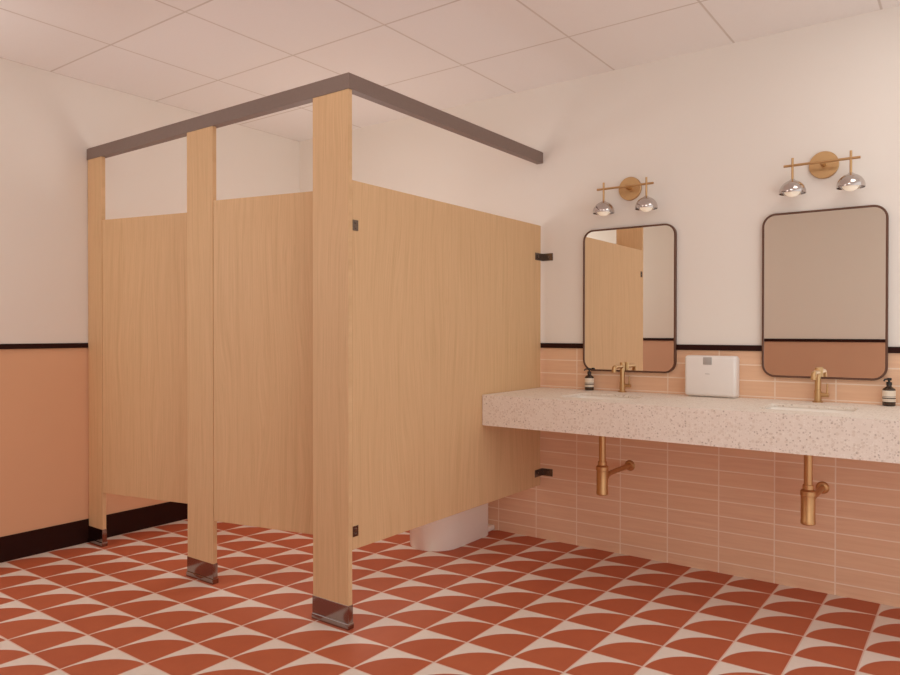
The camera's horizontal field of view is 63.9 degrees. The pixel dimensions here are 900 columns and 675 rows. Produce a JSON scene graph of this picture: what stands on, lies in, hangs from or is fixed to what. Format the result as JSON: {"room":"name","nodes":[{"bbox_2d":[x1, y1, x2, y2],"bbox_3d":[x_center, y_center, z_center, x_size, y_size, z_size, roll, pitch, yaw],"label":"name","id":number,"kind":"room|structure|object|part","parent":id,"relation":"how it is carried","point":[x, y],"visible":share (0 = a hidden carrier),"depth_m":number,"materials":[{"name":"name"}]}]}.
{"room":"public restroom","nodes":[
{"label":"public restroom","id":0,"kind":"room"},
{"bbox_2d":[0,58,299,536],"bbox_3d":[-1.817,-0.142,4.376,0.100,2.560,2.500,0,1,36],"label":"wall","id":1,"kind":"structure","parent":0,"point":[49,121],"depth_m":3.90,"materials":[{"name":"beige paint"}]},
{"bbox_2d":[0,343,87,348],"bbox_3d":[-1.802,0.041,4.304,0.010,0.027,2.400,0,1,36],"label":"trim","id":2,"kind":"structure","parent":1,"relation":"attached to","point":[37,345],"depth_m":3.82,"materials":[{"name":"black"}]},
{"bbox_2d":[0,502,187,562],"bbox_3d":[-1.805,1.073,4.313,0.006,0.131,2.400,0,1,36],"label":"baseboard","id":3,"kind":"structure","parent":1,"relation":"attached to","point":[29,543],"depth_m":3.98,"materials":[{"name":"black"}]},
{"bbox_2d":[0,519,899,674],"bbox_3d":[-0.204,1.206,2.274,5.200,0.100,4.000,0,1,36],"label":"floor","id":4,"kind":"structure","parent":0,"point":[499,602],"depth_m":2.99,"materials":[{"name":"tile"}]},
{"bbox_2d":[87,72,552,629],"bbox_3d":[-0.721,0.047,4.029,2.072,2.189,1.565,0,1,36],"label":"partition","id":5,"kind":"object","parent":4,"relation":"on","point":[320,362],"visible":1,"depth_m":3.29,"materials":[{"name":"brown wood"}]},
{"bbox_3d":[-1.544,0.106,3.783,0.748,1.486,0.020,0,0,24],"label":"door","id":6,"kind":"part","parent":5,"relation":"part of","materials":[{"name":"brown wood"}]},
{"bbox_3d":[-0.793,0.111,3.221,0.655,1.486,0.020,0,0,24],"label":"door","id":7,"kind":"part","parent":5,"relation":"part of","materials":[{"name":"brown wood"}]},
{"bbox_3d":[-0.745,-1.016,4.041,2.008,0.064,1.560,0,1,36],"label":"head rail","id":8,"kind":"part","parent":5,"relation":"part of","materials":[{"name":"grey metal"}]},
{"bbox_3d":[0.053,0.106,3.469,0.025,1.462,1.517,0,1,36],"label":"panel","id":9,"kind":"part","parent":5,"relation":"part of","materials":[{"name":"brown wood"}]},
{"bbox_2d":[410,503,494,551],"bbox_3d":[-0.018,0.743,4.077,0.396,0.797,0.654,0,1,36],"label":"toilet","id":10,"kind":"object","parent":4,"relation":"on","point":[458,530],"visible":0.24,"depth_m":3.90,"materials":[{"name":"white ceramic"}]},
{"bbox_2d":[0,0,899,141],"bbox_3d":[-0.202,-1.454,2.253,5.200,0.100,4.000,0,1,36],"label":"ceiling","id":11,"kind":"structure","parent":0,"point":[203,57],"depth_m":3.44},
{"bbox_2d":[300,5,899,606],"bbox_3d":[0.949,-0.136,3.837,5.000,2.560,0.100,0,1,36],"label":"wall","id":12,"kind":"structure","parent":0,"point":[715,130],"depth_m":3.56,"materials":[{"name":"beige paint"}]},
{"bbox_2d":[596,436,634,495],"bbox_3d":[0.833,0.600,3.633,0.060,0.324,0.374,0,1,36],"label":"trap","id":13,"kind":"object","parent":12,"relation":"attached to","point":[603,472],"visible":0.99,"depth_m":3.49,"materials":[{"name":"gold metal"}]},
{"bbox_2d":[593,177,657,215],"bbox_3d":[0.904,-0.736,3.719,0.343,0.202,0.135,0,1,36],"label":"wall sconce","id":14,"kind":"object","parent":12,"relation":"attached to","point":[630,188],"visible":1,"depth_m":3.74,"materials":[{"name":"gold metal"}]},
{"bbox_3d":[0.804,-0.672,3.778,0.074,0.072,0.074,0,1,36],"label":"globe","id":15,"kind":"part","parent":14,"relation":"part of","materials":[{"name":"white glass"}]},
{"bbox_3d":[0.804,-0.760,3.777,0.010,0.099,0.010,0,1,36],"label":"stem","id":16,"kind":"part","parent":14,"relation":"part of","materials":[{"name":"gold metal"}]},
{"bbox_3d":[0.804,-0.683,3.778,0.112,0.064,0.112,0,1,36],"label":"lamp shade","id":17,"kind":"part","parent":14,"relation":"part of","materials":[{"name":"silver metal"}]},
{"bbox_3d":[0.940,-0.776,3.767,0.121,0.121,0.014,0,1,36],"label":"wall plate","id":18,"kind":"part","parent":14,"relation":"part of","materials":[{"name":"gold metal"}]},
{"bbox_3d":[0.991,-0.759,3.641,0.010,0.099,0.010,0,1,36],"label":"stem","id":19,"kind":"part","parent":14,"relation":"part of","materials":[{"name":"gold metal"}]},
{"bbox_3d":[0.990,-0.681,3.642,0.112,0.064,0.112,0,1,36],"label":"lamp shade","id":20,"kind":"part","parent":14,"relation":"part of","materials":[{"name":"silver metal"}]},
{"bbox_3d":[0.990,-0.671,3.642,0.074,0.072,0.074,0,1,36],"label":"globe","id":21,"kind":"part","parent":14,"relation":"part of","materials":[{"name":"white glass"}]},
{"bbox_2d":[583,224,676,372],"bbox_3d":[0.931,-0.199,3.773,0.506,0.757,0.022,0,1,36],"label":"mirror","id":22,"kind":"object","parent":12,"relation":"attached to","point":[630,273],"visible":0.98,"depth_m":3.76,"materials":[{"name":"brown mirror"}]},
{"bbox_2d":[482,387,899,463],"bbox_3d":[1.548,0.366,2.958,2.987,0.152,0.616,0,1,36],"label":"countertop","id":23,"kind":"structure","parent":12,"relation":"attached to","point":[871,432],"depth_m":3.01,"materials":[{"name":"stone"}]},
{"bbox_2d":[584,368,593,389],"bbox_3d":[0.747,0.224,3.873,0.050,0.119,0.051,0,0,24],"label":"soap bottle","id":24,"kind":"object","parent":23,"relation":"on","point":[589,379],"visible":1,"depth_m":3.85,"materials":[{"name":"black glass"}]},
{"bbox_2d":[574,395,634,399],"bbox_3d":[0.740,0.356,3.504,0.368,0.116,0.292,0,1,36],"label":"sink","id":25,"kind":"object","parent":23,"relation":"in","point":[581,396],"visible":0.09,"depth_m":3.64,"materials":[{"name":"white ceramic"}]},
{"bbox_2d":[612,362,630,391],"bbox_3d":[0.878,0.207,3.713,0.066,0.155,0.142,0,1,36],"label":"faucet","id":26,"kind":"object","parent":23,"relation":"on","point":[621,366],"visible":1,"depth_m":3.75,"materials":[{"name":"gold metal"}]},
{"bbox_3d":[0.860,0.156,3.707,0.021,0.032,0.110,0,1,36],"label":"spout","id":27,"kind":"part","parent":26,"relation":"part of","materials":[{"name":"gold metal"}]},
{"bbox_3d":[0.921,0.229,3.743,0.032,0.061,0.019,0,1,36],"label":"handle","id":28,"kind":"part","parent":26,"relation":"part of","materials":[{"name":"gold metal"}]},
{"bbox_2d":[685,355,739,397],"bbox_3d":[1.266,0.186,3.480,0.240,0.199,0.103,0,1,36],"label":"paper towel dispenser","id":29,"kind":"object","parent":23,"relation":"on","point":[705,375],"visible":1,"depth_m":3.43,"materials":[{"name":"white plastic"}]},
{"bbox_3d":[1.229,0.112,3.446,0.042,0.036,0.006,0,1,36],"label":"lock plate","id":30,"kind":"part","parent":29,"relation":"part of","materials":[{"name":"grey plastic"}]},
{"bbox_2d":[765,406,853,413],"bbox_3d":[1.473,0.361,2.967,0.368,0.116,0.292,0,1,36],"label":"sink","id":31,"kind":"object","parent":23,"relation":"in","point":[771,407],"visible":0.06,"depth_m":3.08,"materials":[{"name":"white ceramic"}]},
{"bbox_2d":[810,367,828,402],"bbox_3d":[1.619,0.211,3.170,0.066,0.155,0.142,0,1,36],"label":"faucet","id":32,"kind":"object","parent":23,"relation":"on","point":[815,375],"visible":1,"depth_m":3.20,"materials":[{"name":"gold metal"}]},
{"bbox_3d":[1.602,0.161,3.164,0.021,0.032,0.110,0,1,36],"label":"spout","id":33,"kind":"part","parent":32,"relation":"part of","materials":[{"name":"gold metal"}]},
{"bbox_3d":[1.662,0.234,3.200,0.032,0.061,0.019,0,1,36],"label":"handle","id":34,"kind":"part","parent":32,"relation":"part of","materials":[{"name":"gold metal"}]},
{"bbox_2d":[882,378,895,405],"bbox_3d":[1.860,0.231,3.058,0.050,0.119,0.051,0,0,24],"label":"soap bottle","id":35,"kind":"object","parent":23,"relation":"on","point":[888,393],"visible":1,"depth_m":3.04,"materials":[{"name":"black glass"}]},
{"bbox_2d":[541,343,899,352],"bbox_3d":[0.916,0.047,3.794,4.980,0.027,0.010,0,1,36],"label":"trim","id":36,"kind":"structure","parent":12,"relation":"attached to","point":[543,345],"depth_m":3.53,"materials":[{"name":"black"}]},
{"bbox_2d":[800,455,829,525],"bbox_3d":[1.566,0.605,3.096,0.060,0.324,0.374,0,1,36],"label":"trap","id":37,"kind":"object","parent":12,"relation":"attached to","point":[808,494],"visible":0.96,"depth_m":2.95,"materials":[{"name":"gold metal"}]},
{"bbox_2d":[779,150,865,196],"bbox_3d":[1.637,-0.731,3.182,0.343,0.202,0.135,0,1,36],"label":"wall sconce","id":38,"kind":"object","parent":12,"relation":"attached to","point":[823,165],"visible":1,"depth_m":3.20,"materials":[{"name":"gold metal"}]},
{"bbox_3d":[1.538,-0.755,3.240,0.010,0.099,0.010,0,1,36],"label":"stem","id":39,"kind":"part","parent":38,"relation":"part of","materials":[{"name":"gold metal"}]},
{"bbox_3d":[1.537,-0.678,3.241,0.112,0.064,0.112,0,1,36],"label":"lamp shade","id":40,"kind":"part","parent":38,"relation":"part of","materials":[{"name":"silver metal"}]},
{"bbox_3d":[1.537,-0.667,3.241,0.074,0.072,0.074,0,1,36],"label":"globe","id":41,"kind":"part","parent":38,"relation":"part of","materials":[{"name":"white glass"}]},
{"bbox_3d":[1.673,-0.772,3.230,0.121,0.121,0.014,0,1,36],"label":"wall plate","id":42,"kind":"part","parent":38,"relation":"part of","materials":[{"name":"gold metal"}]},
{"bbox_3d":[1.724,-0.754,3.104,0.010,0.099,0.010,0,1,36],"label":"stem","id":43,"kind":"part","parent":38,"relation":"part of","materials":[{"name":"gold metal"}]},
{"bbox_3d":[1.724,-0.677,3.105,0.112,0.064,0.112,0,1,36],"label":"lamp shade","id":44,"kind":"part","parent":38,"relation":"part of","materials":[{"name":"silver metal"}]},
{"bbox_3d":[1.724,-0.666,3.105,0.074,0.072,0.074,0,1,36],"label":"globe","id":45,"kind":"part","parent":38,"relation":"part of","materials":[{"name":"white glass"}]},
{"bbox_2d":[762,205,888,380],"bbox_3d":[1.668,-0.194,3.233,0.506,0.757,0.022,0,1,36],"label":"mirror","id":46,"kind":"object","parent":12,"relation":"attached to","point":[825,272],"visible":1,"depth_m":3.22,"materials":[{"name":"brown mirror"}]}
]}

